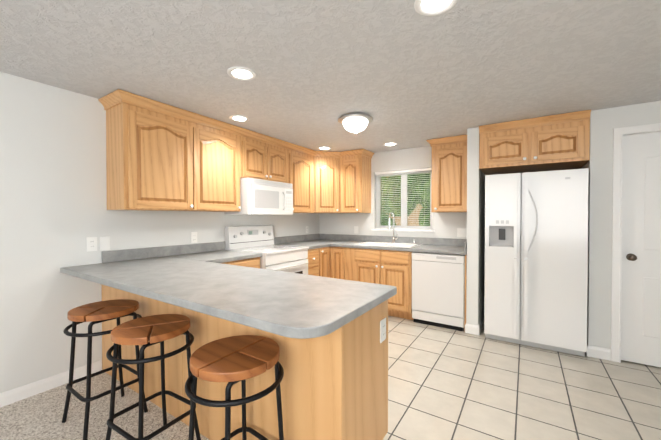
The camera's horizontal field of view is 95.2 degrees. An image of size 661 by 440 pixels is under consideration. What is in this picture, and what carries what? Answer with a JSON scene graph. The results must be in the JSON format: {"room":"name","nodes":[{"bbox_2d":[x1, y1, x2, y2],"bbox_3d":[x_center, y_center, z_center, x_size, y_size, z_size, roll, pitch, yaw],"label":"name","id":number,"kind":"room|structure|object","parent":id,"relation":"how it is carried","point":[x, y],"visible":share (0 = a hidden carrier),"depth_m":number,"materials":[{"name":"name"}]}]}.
{"room":"kitchen","nodes":[
{"label":"kitchen","id":0,"kind":"room"},
{"bbox_2d":[0,72,318,392],"bbox_3d":[-2.069,0.135,2.456,0.120,2.300,7.520,0,1,33],"label":"wall","id":1,"kind":"structure","parent":0,"point":[54,212],"depth_m":2.30,"materials":[{"name":"white paint"}]},
{"bbox_2d":[0,360,101,407],"bbox_3d":[-2.964,1.250,0.965,0.014,0.103,3.785,0,1,33],"label":"baseboard","id":2,"kind":"structure","parent":1,"relation":"attached to","point":[27,390],"depth_m":2.24,"materials":[{"name":"white wood"}]},
{"bbox_2d":[86,237,96,251],"bbox_3d":[-1.970,0.200,2.492,0.007,0.116,0.072,0,1,33],"label":"electrical outlet","id":3,"kind":"object","parent":1,"relation":"attached to","point":[91,243],"visible":1,"depth_m":2.49,"materials":[{"name":"white plastic"}]},
{"bbox_2d":[100,236,109,250],"bbox_3d":[-1.919,0.199,2.569,0.008,0.116,0.072,0,1,33],"label":"outlet","id":4,"kind":"object","parent":1,"relation":"attached to","point":[104,243],"visible":1,"depth_m":2.57,"materials":[{"name":"white plastic"}]},
{"bbox_2d":[102,89,201,210],"bbox_3d":[-1.594,-0.551,2.756,0.337,0.924,0.653,0,1,33],"label":"upper cabinet","id":5,"kind":"object","parent":1,"relation":"attached to","point":[160,156],"depth_m":2.57,"materials":[{"name":"brown wood"}]},
{"bbox_2d":[191,232,196,242],"bbox_3d":[-1.472,0.189,3.260,0.007,0.116,0.072,0,1,33],"label":"electrical outlet","id":6,"kind":"object","parent":1,"relation":"attached to","point":[193,237],"visible":1,"depth_m":3.26,"materials":[{"name":"white plastic"}]},
{"bbox_2d":[202,115,241,211],"bbox_3d":[-1.310,-0.555,3.194,0.337,0.924,0.643,0,1,33],"label":"upper cabinet","id":7,"kind":"object","parent":1,"relation":"attached to","point":[221,141],"depth_m":3.15,"materials":[{"name":"brown wood"}]},
{"bbox_2d":[242,129,289,182],"bbox_3d":[-0.917,-0.754,3.798,0.337,0.540,0.800,0,1,33],"label":"upper cabinet","id":8,"kind":"object","parent":1,"relation":"attached to","point":[263,157],"depth_m":3.67,"materials":[{"name":"brown wood"}]},
{"bbox_2d":[224,178,292,214],"bbox_3d":[-0.858,-0.272,3.776,0.464,0.410,0.770,0,1,33],"label":"microwave","id":9,"kind":"object","parent":8,"relation":"attached to","point":[261,197],"visible":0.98,"depth_m":3.56,"materials":[{"name":"white plastic"}]},
{"bbox_2d":[290,143,317,212],"bbox_3d":[-0.504,-0.568,4.390,0.388,0.924,0.640,0,1,33],"label":"upper cabinet","id":10,"kind":"object","parent":1,"relation":"attached to","point":[303,161],"depth_m":4.33,"materials":[{"name":"brown wood"}]},
{"bbox_2d":[318,151,337,212],"bbox_3d":[-0.100,-0.573,4.812,0.607,0.924,0.607,0,1,33],"label":"upper cabinet","id":11,"kind":"object","parent":1,"relation":"attached to","point":[327,160],"depth_m":4.58,"materials":[{"name":"brown wood"}]},
{"bbox_2d":[0,0,660,152],"bbox_3d":[0.079,-1.050,1.050,5.240,0.100,7.520,0,1,33],"label":"ceiling","id":12,"kind":"structure","parent":0,"point":[403,74],"depth_m":1.89,"materials":[{"name":"white paint"}]},
{"bbox_2d":[229,115,248,121],"bbox_3d":[-0.915,-1.017,3.030,0.196,0.008,0.196,0,1,33],"label":"recessed light","id":13,"kind":"object","parent":12,"relation":"in","point":[239,118],"visible":0.98,"depth_m":3.03,"materials":[{"name":"white glass"}]},
{"bbox_2d":[227,66,256,80],"bbox_3d":[-0.611,-1.007,2.082,0.196,0.008,0.196,0,1,33],"label":"recessed light","id":14,"kind":"object","parent":12,"relation":"in","point":[241,73],"visible":1,"depth_m":2.08,"materials":[{"name":"white glass"}]},
{"bbox_2d":[318,146,330,149],"bbox_3d":[-0.088,-1.031,4.341,0.196,0.008,0.196,0,1,33],"label":"recessed light","id":15,"kind":"object","parent":12,"relation":"in","point":[324,148],"visible":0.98,"depth_m":4.34,"materials":[{"name":"white glass"}]},
{"bbox_2d":[338,112,372,133],"bbox_3d":[0.245,-0.936,2.982,0.344,0.168,0.344,0,1,33],"label":"dome ceiling light","id":16,"kind":"object","parent":12,"relation":"attached to","point":[354,122],"visible":1,"depth_m":2.89,"materials":[{"name":"white glass"}]},
{"bbox_2d":[383,142,397,145],"bbox_3d":[0.816,-1.028,4.100,0.196,0.008,0.196,0,1,33],"label":"recessed light","id":17,"kind":"object","parent":12,"relation":"in","point":[390,144],"visible":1,"depth_m":4.10,"materials":[{"name":"white glass"}]},
{"bbox_2d":[414,0,457,15],"bbox_3d":[0.485,-0.999,1.383,0.196,0.008,0.196,0,1,33],"label":"recessed light","id":18,"kind":"object","parent":12,"relation":"in","point":[430,7],"visible":1,"depth_m":1.42,"materials":[{"name":"white glass"}]},
{"bbox_2d":[319,146,466,238],"bbox_3d":[0.877,0.112,4.639,2.450,2.300,0.150,0,1,33],"label":"wall","id":19,"kind":"structure","parent":0,"point":[446,224],"depth_m":4.52,"materials":[{"name":"white paint"}]},
{"bbox_2d":[354,226,357,233],"bbox_3d":[0.410,0.159,4.844,0.072,0.116,0.014,0,1,33],"label":"light switch","id":20,"kind":"object","parent":19,"relation":"attached to","point":[355,229],"visible":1,"depth_m":4.84,"materials":[{"name":"white plastic"}]},
{"bbox_2d":[338,149,373,212],"bbox_3d":[0.349,-0.571,4.650,0.426,0.924,0.389,0,1,33],"label":"upper cabinet","id":21,"kind":"object","parent":19,"relation":"attached to","point":[354,166],"depth_m":4.53,"materials":[{"name":"brown wood"}]},
{"bbox_2d":[371,229,434,231],"bbox_3d":[1.059,0.156,4.459,0.950,0.025,0.105,0,1,33],"label":"window sill","id":22,"kind":"structure","parent":19,"relation":"attached to","point":[402,230],"depth_m":4.39,"materials":[{"name":"white"}]},
{"bbox_2d":[376,171,432,228],"bbox_3d":[1.105,-0.297,4.526,0.888,0.878,0.055,0,1,33],"label":"window","id":23,"kind":"structure","parent":19,"relation":"in","point":[403,219],"depth_m":4.50,"materials":[{"name":"white plastic"}]},
{"bbox_2d":[375,168,432,229],"bbox_3d":[1.061,-0.297,4.458,0.874,0.875,0.046,0,1,33],"label":"window blinds","id":24,"kind":"object","parent":23,"relation":"attached to","point":[402,172],"visible":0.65,"depth_m":4.45,"materials":[{"name":"white plastic"}]},
{"bbox_2d":[426,135,466,212],"bbox_3d":[1.542,-0.563,3.887,0.514,0.925,0.371,0,1,33],"label":"upper cabinet","id":25,"kind":"object","parent":19,"relation":"attached to","point":[449,178],"visible":0.88,"depth_m":3.75,"materials":[{"name":"brown wood"}]},
{"bbox_2d":[457,228,466,236],"bbox_3d":[1.734,0.169,3.985,0.118,0.116,0.014,0,1,33],"label":"light switch","id":26,"kind":"object","parent":19,"relation":"attached to","point":[461,232],"visible":1,"depth_m":3.99,"materials":[{"name":"white plastic"}]},
{"bbox_2d":[466,127,484,324],"bbox_3d":[1.795,0.122,3.692,0.120,2.300,0.760,0,1,33],"label":"wall","id":27,"kind":"structure","parent":0,"point":[475,293],"depth_m":3.38,"materials":[{"name":"white paint"}]},
{"bbox_2d":[465,320,481,334],"bbox_3d":[1.639,1.223,3.463,0.148,0.103,0.214,0,1,33],"label":"baseboard","id":28,"kind":"structure","parent":27,"relation":"attached to","point":[473,329],"depth_m":3.38,"materials":[{"name":"white wood"}]},
{"bbox_2d":[383,316,660,439],"bbox_3d":[0.079,1.350,1.076,5.240,0.100,7.520,0,1,33],"label":"floor","id":29,"kind":"structure","parent":0,"point":[447,384],"depth_m":2.27,"materials":[{"name":"beige tile"}]},
{"bbox_2d":[0,372,208,439],"bbox_3d":[-1.972,1.302,0.338,2.360,0.012,3.810,0,1,33],"label":"floor carpet","id":30,"kind":"object","parent":29,"relation":"on","point":[39,416],"depth_m":1.95,"materials":[{"name":"beige carpet"}]},
{"bbox_2d":[62,299,147,439],"bbox_3d":[-1.456,0.919,1.953,0.405,0.716,0.405,0,1,33],"label":"stool","id":31,"kind":"object","parent":30,"relation":"on","point":[102,311],"visible":0.83,"depth_m":1.89,"materials":[{"name":"black metal"}]},
{"bbox_2d":[106,314,200,439],"bbox_3d":[-0.958,0.922,1.631,0.404,0.716,0.404,0,1,33],"label":"stool","id":32,"kind":"object","parent":30,"relation":"on","point":[156,329],"visible":0.94,"depth_m":1.57,"materials":[{"name":"black metal"}]},
{"bbox_2d":[185,335,283,439],"bbox_3d":[-0.406,0.926,1.309,0.404,0.716,0.404,0,1,33],"label":"stool","id":33,"kind":"object","parent":30,"relation":"on","point":[232,360],"visible":1,"depth_m":1.25,"materials":[{"name":"brown wood"}]},
{"bbox_2d":[222,257,259,267],"bbox_3d":[-1.199,0.840,3.122,0.617,0.876,0.729,0,1,33],"label":"base cabinet","id":34,"kind":"object","parent":29,"relation":"on","point":[252,262],"depth_m":3.10,"materials":[{"name":"brown wood"}]},
{"bbox_2d":[173,241,224,249],"bbox_3d":[-1.181,0.328,3.140,0.622,0.140,0.670,0,1,33],"label":"countertop","id":35,"kind":"structure","parent":34,"relation":"on","point":[222,244],"depth_m":3.42,"materials":[{"name":"laminate"}]},
{"bbox_2d":[60,246,396,338],"bbox_3d":[-0.843,0.340,2.021,2.407,0.140,0.840,0,1,33],"label":"countertop","id":36,"kind":"structure","parent":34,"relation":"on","point":[200,278],"depth_m":1.67,"materials":[{"name":"laminate"}]},
{"bbox_2d":[102,285,387,439],"bbox_3d":[-0.800,0.851,2.134,2.362,0.875,0.532,0,1,33],"label":"base cabinet","id":37,"kind":"object","parent":29,"relation":"on","point":[334,385],"visible":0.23,"depth_m":1.51,"materials":[{"name":"brown wood"}]},
{"bbox_2d":[380,318,385,342],"bbox_3d":[0.284,0.594,1.626,0.007,0.116,0.072,0,1,33],"label":"outlet","id":38,"kind":"object","parent":37,"relation":"attached to","point":[382,330],"visible":1,"depth_m":1.61,"materials":[{"name":"white plastic"}]},
{"bbox_2d":[225,225,308,274],"bbox_3d":[-0.750,0.674,3.716,0.722,1.195,0.750,0,1,33],"label":"range","id":39,"kind":"object","parent":29,"relation":"on","point":[283,258],"visible":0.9,"depth_m":3.65,"materials":[{"name":"white metal"}]},
{"bbox_2d":[306,248,317,275],"bbox_3d":[-0.481,0.828,4.230,0.617,0.876,0.392,0,1,33],"label":"base cabinet","id":40,"kind":"object","parent":29,"relation":"on","point":[312,258],"depth_m":4.05,"materials":[{"name":"brown wood"}]},
{"bbox_2d":[318,246,333,277],"bbox_3d":[-0.309,0.826,4.439,0.679,0.876,0.273,0,1,33],"label":"base cabinet","id":41,"kind":"object","parent":29,"relation":"on","point":[325,255],"depth_m":4.32,"materials":[{"name":"brown wood"}]},
{"bbox_2d":[334,247,373,282],"bbox_3d":[0.308,0.825,4.530,0.419,0.876,0.660,0,1,33],"label":"base cabinet","id":42,"kind":"object","parent":29,"relation":"on","point":[354,264],"depth_m":4.19,"materials":[{"name":"brown wood"}]},
{"bbox_2d":[274,234,331,249],"bbox_3d":[-0.425,0.315,4.299,0.630,0.140,0.580,0,1,33],"label":"countertop","id":43,"kind":"structure","parent":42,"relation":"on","point":[313,241],"depth_m":4.59,"materials":[{"name":"laminate"}]},
{"bbox_2d":[332,234,466,254],"bbox_3d":[0.665,0.315,4.313,2.444,0.140,0.627,0,1,33],"label":"countertop","id":44,"kind":"structure","parent":42,"relation":"on","point":[430,245],"depth_m":4.13,"materials":[{"name":"laminate"}]},
{"bbox_2d":[355,241,422,250],"bbox_3d":[0.815,0.428,4.224,0.820,0.187,0.500,0,1,33],"label":"sink","id":45,"kind":"object","parent":44,"relation":"in","point":[406,245],"visible":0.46,"depth_m":4.26,"materials":[{"name":"white"}]},
{"bbox_2d":[388,212,415,243],"bbox_3d":[0.999,0.110,4.239,0.346,0.446,0.216,0,1,33],"label":"faucet","id":46,"kind":"object","parent":44,"relation":"on","point":[389,227],"visible":1,"depth_m":4.36,"materials":[{"name":"silver metal"}]},
{"bbox_2d":[412,252,464,330],"bbox_3d":[1.414,0.836,3.822,0.604,0.868,0.590,0,1,33],"label":"dishwasher","id":47,"kind":"object","parent":29,"relation":"on","point":[438,289],"visible":0.96,"depth_m":3.57,"materials":[{"name":"white metal"}]},
{"bbox_2d":[484,168,588,356],"bbox_3d":[2.205,0.395,3.307,0.846,1.749,0.846,0,1,33],"label":"refrigerator","id":48,"kind":"object","parent":29,"relation":"on","point":[536,254],"visible":1,"depth_m":2.97,"materials":[{"name":"white metal"}]},
{"bbox_2d":[580,101,660,348],"bbox_3d":[3.260,0.132,2.743,1.490,2.300,0.760,0,1,33],"label":"wall","id":49,"kind":"structure","parent":0,"point":[604,123],"depth_m":2.78,"materials":[{"name":"white paint"}]},
{"bbox_2d":[585,343,610,360],"bbox_3d":[3.057,1.234,2.455,1.504,0.103,0.064,0,1,33],"label":"baseboard","id":50,"kind":"structure","parent":49,"relation":"attached to","point":[599,352],"depth_m":2.79,"materials":[{"name":"white wood"}]},
{"bbox_2d":[611,123,660,362],"bbox_3d":[2.962,0.231,2.543,0.894,2.107,0.142,0,1,33],"label":"door frame","id":51,"kind":"structure","parent":49,"relation":"attached to","point":[619,134],"depth_m":2.71,"materials":[{"name":"white wood"}]},
{"bbox_2d":[621,132,660,366],"bbox_3d":[2.940,0.258,2.509,0.762,2.029,0.103,0,1,33],"label":"pantry door","id":52,"kind":"structure","parent":49,"relation":"in","point":[641,279],"depth_m":2.66,"materials":[{"name":"white wood"}]},
{"bbox_3d":[3.105,0.125,3.368,2.670,2.300,0.120,0,1,33],"label":"wall","id":53,"kind":"structure","parent":0,"visible":0},
{"bbox_2d":[479,110,590,174],"bbox_3d":[2.221,-0.792,3.365,0.930,0.455,0.822,0,1,33],"label":"upper cabinet","id":54,"kind":"object","parent":53,"relation":"attached to","point":[552,142],"visible":1,"depth_m":3.05,"materials":[{"name":"brown wood"}]},
{"label":"outside","id":55,"kind":"structure","parent":0,"visible":0},
{"bbox_2d":[386,177,422,229],"bbox_3d":[2.341,-0.022,6.376,6.215,2.530,0.060,0,1,33],"label":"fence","id":56,"kind":"object","parent":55,"point":[414,222],"depth_m":6.68,"materials":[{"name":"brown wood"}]},
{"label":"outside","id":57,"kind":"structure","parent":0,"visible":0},
{"bbox_2d":[381,173,429,225],"bbox_3d":[1.921,-0.284,5.835,4.993,3.420,1.252,0,1,33],"label":"hedge","id":58,"kind":"object","parent":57,"point":[424,197],"depth_m":5.75,"materials":[{"name":"green plant"}]}
]}

